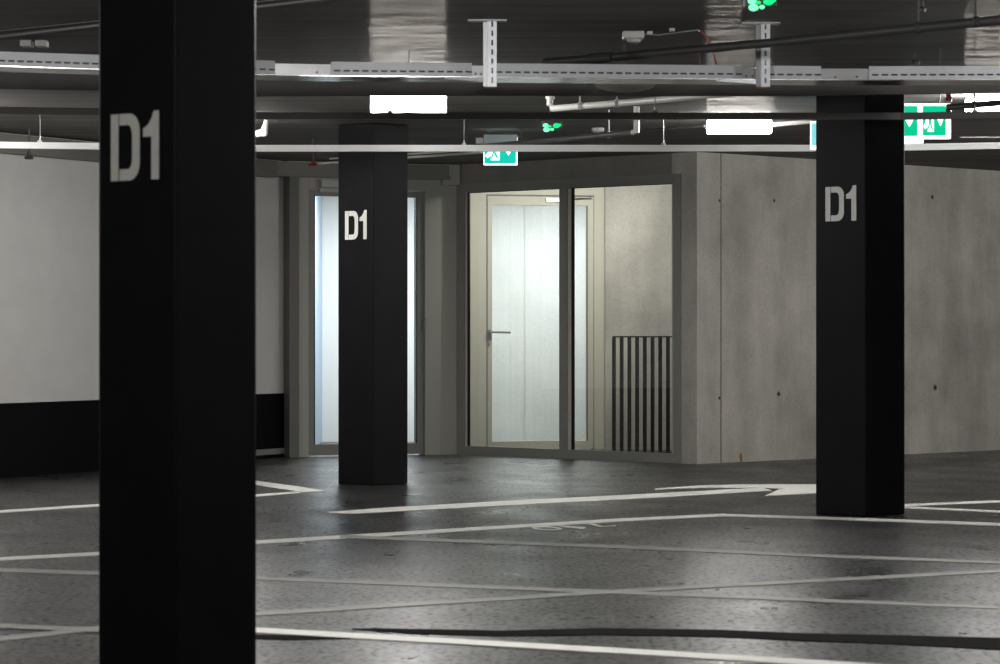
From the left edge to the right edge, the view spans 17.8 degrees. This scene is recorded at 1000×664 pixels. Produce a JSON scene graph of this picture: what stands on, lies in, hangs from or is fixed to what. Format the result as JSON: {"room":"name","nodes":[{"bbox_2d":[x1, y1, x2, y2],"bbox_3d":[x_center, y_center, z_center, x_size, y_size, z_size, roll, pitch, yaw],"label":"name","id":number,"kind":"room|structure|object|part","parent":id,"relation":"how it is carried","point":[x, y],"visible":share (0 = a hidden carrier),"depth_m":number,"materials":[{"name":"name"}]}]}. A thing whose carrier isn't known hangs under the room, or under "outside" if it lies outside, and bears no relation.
{"room":"parking garage","nodes":[
{"label":"parking garage","id":0,"kind":"room"},
{"bbox_2d":[0,132,284,402],"bbox_3d":[-5.318,-0.182,17.962,0.200,2.365,16.938,0,0,25],"label":"wall","id":1,"kind":"structure","parent":0,"point":[49,207],"depth_m":22.57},
{"bbox_2d":[0,133,275,177],"bbox_3d":[-5.258,-1.286,17.742,0.089,0.132,16.588,0,0,25],"label":"trim","id":2,"kind":"structure","parent":1,"relation":"attached to","point":[264,168],"depth_m":22.45,"materials":[{"name":"grey metal"}]},
{"bbox_2d":[0,393,283,477],"bbox_3d":[-5.227,0.744,17.909,0.007,0.512,16.918,0,0,25],"label":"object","id":3,"kind":"structure","parent":1,"relation":"attached to","point":[55,437],"depth_m":22.55,"materials":[{"name":"black paint"}]},
{"bbox_2d":[256,448,284,455],"bbox_3d":[-1.806,0.948,25.355,0.011,0.045,0.530,0,0,25],"label":"trim","id":4,"kind":"structure","parent":1,"relation":"attached to","point":[276,450],"depth_m":25.32,"materials":[{"name":"grey"}]},
{"bbox_2d":[315,196,321,443],"bbox_3d":[-1.700,-0.182,27.435,0.160,2.365,3.430,0,0,0],"label":"wall","id":5,"kind":"structure","parent":0,"point":[318,199],"depth_m":28.56,"materials":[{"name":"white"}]},
{"bbox_2d":[322,196,413,441],"bbox_3d":[-1.280,-0.182,29.250,1.640,2.365,0.200,0,0,0],"label":"window pane","id":6,"kind":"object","parent":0,"point":[329,203],"depth_m":29.15,"materials":[{"name":"white glass"}]},
{"bbox_2d":[285,161,456,454],"bbox_3d":[-1.049,-0.182,25.875,1.472,2.365,0.160,0,0,-24],"label":"wall","id":7,"kind":"structure","parent":0,"point":[448,193],"depth_m":26.06,"materials":[{"name":"grey concrete"}]},
{"bbox_2d":[284,177,298,457],"bbox_3d":[-1.671,-0.135,25.529,0.080,2.270,0.170,0,0,-24],"label":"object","id":8,"kind":"structure","parent":7,"relation":"attached to","point":[291,184],"depth_m":25.46,"materials":[{"name":"grey metal"}]},
{"bbox_2d":[276,161,450,179],"bbox_3d":[-1.146,-1.294,25.693,1.586,0.117,0.095,0,0,-24],"label":"trim","id":9,"kind":"structure","parent":7,"relation":"attached to","point":[283,169],"depth_m":25.55,"materials":[{"name":"grey concrete"}]},
{"bbox_2d":[299,177,439,456],"bbox_3d":[-1.070,-0.117,25.811,1.246,2.235,0.180,0,0,-24],"label":"door frame","id":10,"kind":"structure","parent":7,"relation":"in","point":[425,193],"depth_m":25.97,"materials":[{"name":"grey metal"}]},
{"bbox_3d":[-0.618,-0.053,25.952,0.017,0.122,0.069,0,0,-21],"label":"pull handle","id":11,"kind":"part","parent":10,"relation":"part of","materials":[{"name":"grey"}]},
{"bbox_2d":[440,164,459,184],"bbox_3d":[-0.407,-1.278,26.038,0.150,0.167,0.059,0,0,-24],"label":"trim","id":12,"kind":"structure","parent":7,"relation":"attached to","point":[454,170],"depth_m":26.02,"materials":[{"name":"grey"}]},
{"bbox_2d":[0,442,999,663],"bbox_3d":[0.000,1.098,14.500,28.000,0.204,37.000,0,0,0],"label":"floor","id":13,"kind":"structure","parent":0,"point":[473,559],"depth_m":13.53,"materials":[{"name":"paint"}]},
{"bbox_2d":[99,0,255,663],"bbox_3d":[-0.951,-0.182,9.431,0.330,2.364,0.332,0,0,40],"label":"concrete column","id":14,"kind":"structure","parent":13,"relation":"on","point":[177,78],"depth_m":9.31,"materials":[{"name":"black paint"}]},
{"bbox_2d":[338,123,407,484],"bbox_3d":[-0.837,-0.182,21.079,0.326,2.364,0.328,0,0,43],"label":"concrete column","id":15,"kind":"structure","parent":13,"relation":"on","point":[372,186],"depth_m":20.96,"materials":[{"name":"black paint"}]},
{"bbox_2d":[612,336,671,452],"bbox_3d":[1.201,0.516,25.450,0.621,0.968,0.040,0,0,0],"label":"balustrade","id":16,"kind":"object","parent":13,"relation":"on","point":[652,338],"visible":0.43,"depth_m":25.44,"materials":[{"name":"black metal"}]},
{"bbox_3d":[1.203,0.038,25.450,0.616,0.012,0.040,0,0,0],"label":"rail","id":17,"kind":"part","parent":16,"relation":"part of","materials":[{"name":"black metal"}]},
{"bbox_2d":[816,95,903,516],"bbox_3d":[1.974,-0.182,17.544,0.347,2.364,0.349,0,0,45],"label":"concrete column","id":18,"kind":"structure","parent":13,"relation":"on","point":[860,163],"depth_m":17.42,"materials":[{"name":"black paint"}]},
{"bbox_2d":[0,0,999,170],"bbox_3d":[0.000,-1.490,14.500,28.000,0.250,37.000,0,0,0],"label":"ceiling","id":19,"kind":"structure","parent":0,"point":[413,31],"depth_m":15.52,"materials":[{"name":"grey concrete"}]},
{"bbox_2d":[24,128,33,159],"bbox_3d":[-3.158,-1.261,21.454,0.064,0.206,0.063,0,0,0],"label":"sprinkler head","id":20,"kind":"object","parent":19,"relation":"attached to","point":[28,156],"visible":0.95,"depth_m":21.45},
{"bbox_2d":[20,40,48,47],"bbox_3d":[-2.182,-1.350,14.996,0.122,0.030,0.100,0,0,0],"label":"junction box","id":21,"kind":"object","parent":19,"relation":"attached to","point":[23,43],"visible":1,"depth_m":14.95,"materials":[{"name":"grey plastic"}]},
{"bbox_2d":[0,0,275,31],"bbox_3d":[-1.607,-1.300,13.274,2.387,0.014,0.055,0,0,45],"label":"pipe","id":22,"kind":"object","parent":19,"relation":"attached to","point":[257,1],"visible":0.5,"depth_m":13.58,"materials":[{"name":"grey metal"}]},
{"bbox_2d":[0,0,349,39],"bbox_3d":[-1.348,-1.302,12.869,0.092,0.125,3.118,0,0,-44],"label":"pipe","id":23,"kind":"object","parent":19,"relation":"attached to","point":[282,5],"visible":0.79,"depth_m":13.20,"materials":[{"name":"grey metal"}]},
{"bbox_2d":[256,120,267,137],"bbox_3d":[-1.714,-1.305,20.719,0.093,0.119,0.855,0,0,-34],"label":"light fixture","id":24,"kind":"object","parent":19,"relation":"attached to","point":[263,131],"visible":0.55,"depth_m":20.36,"materials":[{"name":"white plastic"}]},
{"bbox_2d":[308,138,317,165],"bbox_3d":[-1.317,-1.266,22.532,0.068,0.196,0.066,0,0,0],"label":"sprinkler head","id":25,"kind":"object","parent":19,"relation":"attached to","point":[312,163],"visible":0.95,"depth_m":22.53},
{"bbox_2d":[329,152,445,159],"bbox_3d":[-0.735,-1.240,22.382,0.040,0.014,1.390,0,0,-43],"label":"pipe","id":26,"kind":"object","parent":19,"relation":"attached to","point":[416,152],"visible":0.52,"depth_m":22.19,"materials":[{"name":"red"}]},
{"bbox_2d":[317,152,482,164],"bbox_3d":[-0.705,-1.190,21.906,0.025,0.018,1.830,0,0,-40],"label":"pipe","id":27,"kind":"object","parent":19,"relation":"attached to","point":[460,153],"visible":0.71,"depth_m":21.58,"materials":[{"name":"grey"}]},
{"bbox_2d":[371,96,445,111],"bbox_3d":[-0.509,-1.292,17.808,0.419,0.145,0.123,0,0,0],"label":"ceiling lamp","id":28,"kind":"object","parent":19,"relation":"attached to","point":[378,103],"visible":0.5,"depth_m":17.75,"materials":[{"name":"white plastic"}]},
{"bbox_2d":[445,19,506,87],"bbox_3d":[-0.111,-1.216,14.013,0.298,0.296,0.122,0,0,12],"label":"hanger","id":29,"kind":"object","parent":19,"relation":"attached to","point":[489,79],"visible":1,"depth_m":13.98,"materials":[{"name":"grey metal"}]},
{"bbox_3d":[-0.130,-1.105,14.065,0.240,0.024,0.029,0,0,12],"label":"cantilever arm","id":30,"kind":"part","parent":29,"relation":"part of"},
{"bbox_3d":[-0.056,-1.361,13.998,0.170,0.006,0.080,0,0,0],"label":"ceiling plate","id":31,"kind":"part","parent":29,"relation":"part of","materials":[{"name":"grey metal"}]},
{"bbox_2d":[0,51,999,84],"bbox_3d":[0.065,-1.149,14.092,4.982,0.062,0.644,0,0,-10],"label":"cable tray","id":32,"kind":"object","parent":29,"relation":"hanging from","point":[283,72],"visible":0.84,"depth_m":14.12,"materials":[{"name":"grey metal"}]},
{"bbox_3d":[-1.661,-1.151,13.648,1.473,0.059,0.012,0,0,-23],"label":"rail","id":33,"kind":"part","parent":32,"relation":"part of","materials":[{"name":"grey metal"}]},
{"bbox_3d":[-0.859,-1.145,13.955,0.247,0.048,0.003,0,0,-12],"label":"coupling plate","id":34,"kind":"part","parent":32,"relation":"part of","materials":[{"name":"grey metal"}]},
{"bbox_3d":[-0.430,-1.151,14.008,0.619,0.059,0.003,0,0,-6],"label":"rail","id":35,"kind":"part","parent":32,"relation":"part of","materials":[{"name":"grey metal"}]},
{"bbox_3d":[-0.097,-1.145,14.048,0.053,0.048,0.003,0,0,-6],"label":"coupling plate","id":36,"kind":"part","parent":32,"relation":"part of","materials":[{"name":"grey metal"}]},
{"bbox_2d":[0,60,999,79],"bbox_3d":[0.065,-1.142,13.972,4.952,0.040,0.390,0,0,-10],"label":"cable","id":37,"kind":"object","parent":32,"relation":"in","point":[0,60],"visible":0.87,"depth_m":14.11,"materials":[{"name":"grey plastic"}]},
{"bbox_3d":[0.500,-1.151,14.106,1.148,0.059,0.003,0,0,-6],"label":"rail","id":38,"kind":"part","parent":32,"relation":"part of","materials":[{"name":"grey metal"}]},
{"bbox_3d":[1.103,-1.145,14.173,0.063,0.048,0.003,0,0,-6],"label":"coupling plate","id":39,"kind":"part","parent":32,"relation":"part of","materials":[{"name":"grey metal"}]},
{"bbox_3d":[1.279,-1.151,14.187,0.293,0.059,0.003,0,0,-6],"label":"rail","id":40,"kind":"part","parent":32,"relation":"part of","materials":[{"name":"grey metal"}]},
{"bbox_3d":[1.532,-1.145,14.209,0.214,0.048,0.003,0,0,-1],"label":"coupling plate","id":41,"kind":"part","parent":32,"relation":"part of","materials":[{"name":"grey metal"}]},
{"bbox_3d":[2.082,-1.151,14.194,0.888,0.059,0.003,0,0,2],"label":"rail","id":42,"kind":"part","parent":32,"relation":"part of","materials":[{"name":"grey metal"}]},
{"bbox_2d":[476,128,520,143],"bbox_3d":[-0.009,-1.292,21.445,0.303,0.144,0.050,0,0,0],"label":"bracket","id":43,"kind":"object","parent":19,"relation":"attached to","point":[486,139],"visible":0.65,"depth_m":21.42,"materials":[{"name":"grey metal"}]},
{"bbox_2d":[484,152,516,164],"bbox_3d":[0.003,-1.218,21.522,0.228,0.192,0.056,0,0,0],"label":"exit sign","id":44,"kind":"object","parent":43,"relation":"attached to","point":[490,158],"visible":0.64,"depth_m":21.50,"materials":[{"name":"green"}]},
{"bbox_2d":[0,72,999,95],"bbox_3d":[0.014,-1.255,15.358,5.390,0.218,0.516,0,0,-3],"label":"cable tray","id":45,"kind":"object","parent":19,"relation":"hanging from","point":[8,80],"visible":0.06,"depth_m":15.50,"materials":[{"name":"grey metal"}]},
{"bbox_2d":[0,106,999,119],"bbox_3d":[0.016,-1.246,16.828,5.924,0.237,0.456,0,0,-3],"label":"pipe","id":46,"kind":"object","parent":19,"relation":"hanging from","point":[974,114],"visible":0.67,"depth_m":16.95,"materials":[{"name":"grey plastic"}]},
{"bbox_2d":[0,120,999,151],"bbox_3d":[0.002,-1.250,19.925,7.015,0.228,0.490,0,0,0],"label":"pipe","id":47,"kind":"object","parent":19,"relation":"hanging from","point":[39,144],"visible":0.78,"depth_m":20.11,"materials":[{"name":"white plastic"}]},
{"bbox_2d":[541,110,561,131],"bbox_3d":[0.315,-1.294,19.640,0.132,0.140,0.100,0,0,0],"label":"lamp","id":48,"kind":"object","parent":19,"relation":"attached to","point":[546,125],"visible":0.98,"depth_m":19.60,"materials":[{"name":"green plastic"}]},
{"bbox_2d":[479,106,638,144],"bbox_3d":[0.357,-1.277,20.129,0.050,0.175,1.836,0,0,-32],"label":"pipe","id":49,"kind":"object","parent":19,"relation":"attached to","point":[608,134],"visible":0.88,"depth_m":19.86,"materials":[{"name":"grey"}]},
{"bbox_2d":[592,127,603,132],"bbox_3d":[0.655,-1.346,21.386,0.084,0.038,0.084,0,0,0],"label":"smoke detector","id":50,"kind":"object","parent":19,"relation":"attached to","point":[596,129],"visible":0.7,"depth_m":21.35,"materials":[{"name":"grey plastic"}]},
{"bbox_2d":[594,83,655,91],"bbox_3d":[0.594,-1.251,15.200,0.296,0.226,0.296,0,0,0],"label":"dome","id":51,"kind":"object","parent":19,"relation":"hanging from","point":[608,87],"visible":0.77,"depth_m":15.12,"materials":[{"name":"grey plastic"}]},
{"bbox_2d":[545,96,730,111],"bbox_3d":[0.756,-1.308,17.700,0.066,0.113,1.519,0,0,-40],"label":"pipe","id":52,"kind":"object","parent":19,"relation":"attached to","point":[660,99],"visible":0.83,"depth_m":17.81,"materials":[{"name":"grey"}]},
{"bbox_2d":[545,96,554,98],"bbox_3d":[0.285,-1.347,18.263,0.052,0.034,0.050,0,0,0],"label":"socket","id":53,"kind":"object","parent":52,"relation":"attached to","point":[546,97],"depth_m":18.24,"materials":[{"name":"grey"}]},
{"bbox_2d":[599,125,705,132],"bbox_3d":[0.989,-1.320,20.892,0.016,0.016,1.010,0,0,-40],"label":"pipe","id":54,"kind":"object","parent":19,"relation":"attached to","point":[695,126],"visible":0.79,"depth_m":20.74,"materials":[{"name":"grey metal"}]},
{"bbox_2d":[622,28,697,44],"bbox_3d":[0.707,-1.336,14.469,0.217,0.058,0.367,0,0,-35],"label":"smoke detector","id":55,"kind":"object","parent":19,"relation":"attached to","point":[633,37],"visible":1,"depth_m":14.49,"materials":[{"name":"grey plastic"}]},
{"bbox_2d":[697,29,716,64],"bbox_3d":[0.934,-1.282,14.344,0.103,0.160,0.070,0,0,-17],"label":"cable","id":56,"kind":"object","parent":19,"relation":"hanging from","point":[701,31],"visible":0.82,"depth_m":14.33,"materials":[{"name":"red plastic"}]},
{"bbox_2d":[707,120,771,133],"bbox_3d":[1.519,-1.312,20.308,0.405,0.106,0.123,0,0,0],"label":"ceiling lamp","id":57,"kind":"object","parent":19,"relation":"attached to","point":[713,126],"visible":0.87,"depth_m":20.25,"materials":[{"name":"white plastic"}]},
{"bbox_2d":[716,22,779,87],"bbox_3d":[1.094,-1.221,14.140,0.298,0.286,0.122,0,0,12],"label":"hanger","id":58,"kind":"object","parent":19,"relation":"attached to","point":[760,80],"visible":0.92,"depth_m":14.11,"materials":[{"name":"grey metal"}]},
{"bbox_3d":[1.075,-1.105,14.191,0.240,0.024,0.029,0,0,12],"label":"cantilever arm","id":59,"kind":"part","parent":58,"relation":"part of"},
{"bbox_3d":[1.149,-1.361,14.124,0.170,0.006,0.080,0,0,0],"label":"ceiling plate","id":60,"kind":"part","parent":58,"relation":"part of","materials":[{"name":"grey metal"}]},
{"bbox_2d":[743,0,776,10],"bbox_3d":[1.052,-1.331,12.940,0.132,0.076,0.100,0,0,0],"label":"lamp","id":61,"kind":"object","parent":19,"relation":"attached to","point":[753,5],"visible":1,"depth_m":12.90,"materials":[{"name":"green plastic"}]},
{"bbox_2d":[542,0,999,63],"bbox_3d":[1.201,-1.283,13.454,0.096,0.164,2.958,0,0,-41],"label":"pipe","id":62,"kind":"object","parent":19,"relation":"attached to","point":[976,21],"visible":0.98,"depth_m":13.46,"materials":[{"name":"grey metal"}]},
{"bbox_3d":[1.684,-1.304,12.895,0.008,0.120,0.007,0,0,0],"label":"hanger rod","id":63,"kind":"part","parent":62,"relation":"part of","materials":[{"name":"grey metal"}]},
{"bbox_3d":[1.881,-1.304,12.645,0.008,0.120,0.007,0,0,0],"label":"hanger rod","id":64,"kind":"part","parent":62,"relation":"part of","materials":[{"name":"grey metal"}]},
{"bbox_2d":[768,120,812,126],"bbox_3d":[1.824,-1.310,20.073,0.028,0.028,0.394,0,0,-36],"label":"pipe","id":65,"kind":"object","parent":19,"relation":"attached to","point":[797,122],"visible":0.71,"depth_m":20.07,"materials":[{"name":"grey"}]},
{"bbox_2d":[810,121,923,149],"bbox_3d":[2.168,-1.232,18.972,0.043,0.264,0.886,0,0,-40],"label":"exit sign","id":66,"kind":"object","parent":19,"relation":"hanging from","point":[812,123],"visible":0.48,"depth_m":19.27,"materials":[{"name":"white plastic"}]},
{"bbox_2d":[910,53,919,64],"bbox_3d":[2.029,-1.336,15.647,0.047,0.056,0.046,0,0,0],"label":"sprinkler head","id":67,"kind":"object","parent":19,"relation":"attached to","point":[914,61],"visible":1,"depth_m":15.64},
{"bbox_2d":[919,1,926,12],"bbox_3d":[1.740,-1.344,13.194,0.040,0.052,0.039,0,0,0],"label":"sprinkler head","id":68,"kind":"object","parent":19,"relation":"attached to","point":[922,9],"visible":0.87,"depth_m":13.19},
{"bbox_2d":[904,94,950,138],"bbox_3d":[2.340,-1.231,18.222,0.449,0.265,0.056,0,0,0],"label":"exit sign","id":69,"kind":"object","parent":19,"relation":"hanging from","point":[932,128],"visible":0.32,"depth_m":18.20,"materials":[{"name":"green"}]},
{"bbox_2d":[945,94,999,111],"bbox_3d":[2.728,-1.277,17.535,0.050,0.174,0.813,0,0,-35],"label":"pipe","id":70,"kind":"object","parent":19,"relation":"attached to","point":[990,103],"visible":0.72,"depth_m":17.70,"materials":[{"name":"grey"}]},
{"bbox_2d":[965,95,999,111],"bbox_3d":[2.902,-1.313,18.409,0.436,0.104,0.123,0,0,0],"label":"ceiling lamp","id":71,"kind":"object","parent":19,"relation":"attached to","point":[977,97],"visible":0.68,"depth_m":18.35,"materials":[{"name":"white plastic"}]},
{"bbox_2d":[470,187,603,448],"bbox_3d":[0.204,-0.182,27.192,1.395,2.365,0.100,0,0,-14],"label":"door frame","id":72,"kind":"structure","parent":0,"point":[477,200],"depth_m":27.05,"materials":[{"name":"beige metal"}]},
{"bbox_2d":[486,194,593,448],"bbox_3d":[0.345,-0.083,27.172,0.946,2.165,0.130,0,0,-14],"label":"door","id":73,"kind":"structure","parent":72,"relation":"in","point":[491,199],"depth_m":27.17,"materials":[{"name":"beige metal"}]},
{"bbox_3d":[-0.007,0.050,27.044,0.185,0.140,0.059,0,0,-14],"label":"handle","id":74,"kind":"part","parent":73,"relation":"part of","materials":[{"name":"grey"}]},
{"bbox_2d":[492,205,585,440],"bbox_3d":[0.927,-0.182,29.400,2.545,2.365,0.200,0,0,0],"label":"glass pane","id":75,"kind":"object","parent":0,"point":[508,221],"depth_m":29.30,"materials":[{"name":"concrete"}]},
{"bbox_2d":[525,205,525,440],"bbox_3d":[0.232,-0.182,29.293,0.006,2.365,0.015,0,0,0],"label":"trim","id":76,"kind":"structure","parent":75,"relation":"attached to","point":[525,205],"depth_m":29.29,"materials":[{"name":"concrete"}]},
{"bbox_2d":[460,153,671,183],"bbox_3d":[0.663,-0.182,25.258,0.250,2.365,2.612,0,0,-45],"label":"wall","id":77,"kind":"structure","parent":0,"point":[649,164],"depth_m":25.20,"materials":[{"name":"concrete"}]},
{"bbox_2d":[457,174,681,462],"bbox_3d":[0.525,-0.102,25.227,0.050,2.205,2.457,0,0,-45],"label":"window","id":78,"kind":"structure","parent":77,"relation":"in","point":[566,187],"depth_m":25.20,"materials":[{"name":"grey metal"}]},
{"bbox_2d":[604,184,671,449],"bbox_3d":[1.746,-0.182,27.260,1.708,2.365,0.280,0,0,0],"label":"wall","id":79,"kind":"structure","parent":0,"point":[637,219],"depth_m":27.12,"materials":[{"name":"concrete"}]},
{"bbox_2d":[672,152,999,463],"bbox_3d":[5.027,-0.182,28.124,0.253,2.365,10.500,0,0,44],"label":"wall","id":80,"kind":"structure","parent":0,"point":[749,221],"depth_m":25.03,"materials":[{"name":"concrete"}]},
{"bbox_2d":[960,137,999,137],"bbox_3d":[2.953,-1.150,18.901,0.472,0.008,0.008,0,0,0],"label":"pipe","id":81,"kind":"object","parent":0,"point":[960,137],"visible":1,"depth_m":18.90,"materials":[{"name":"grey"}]}
]}

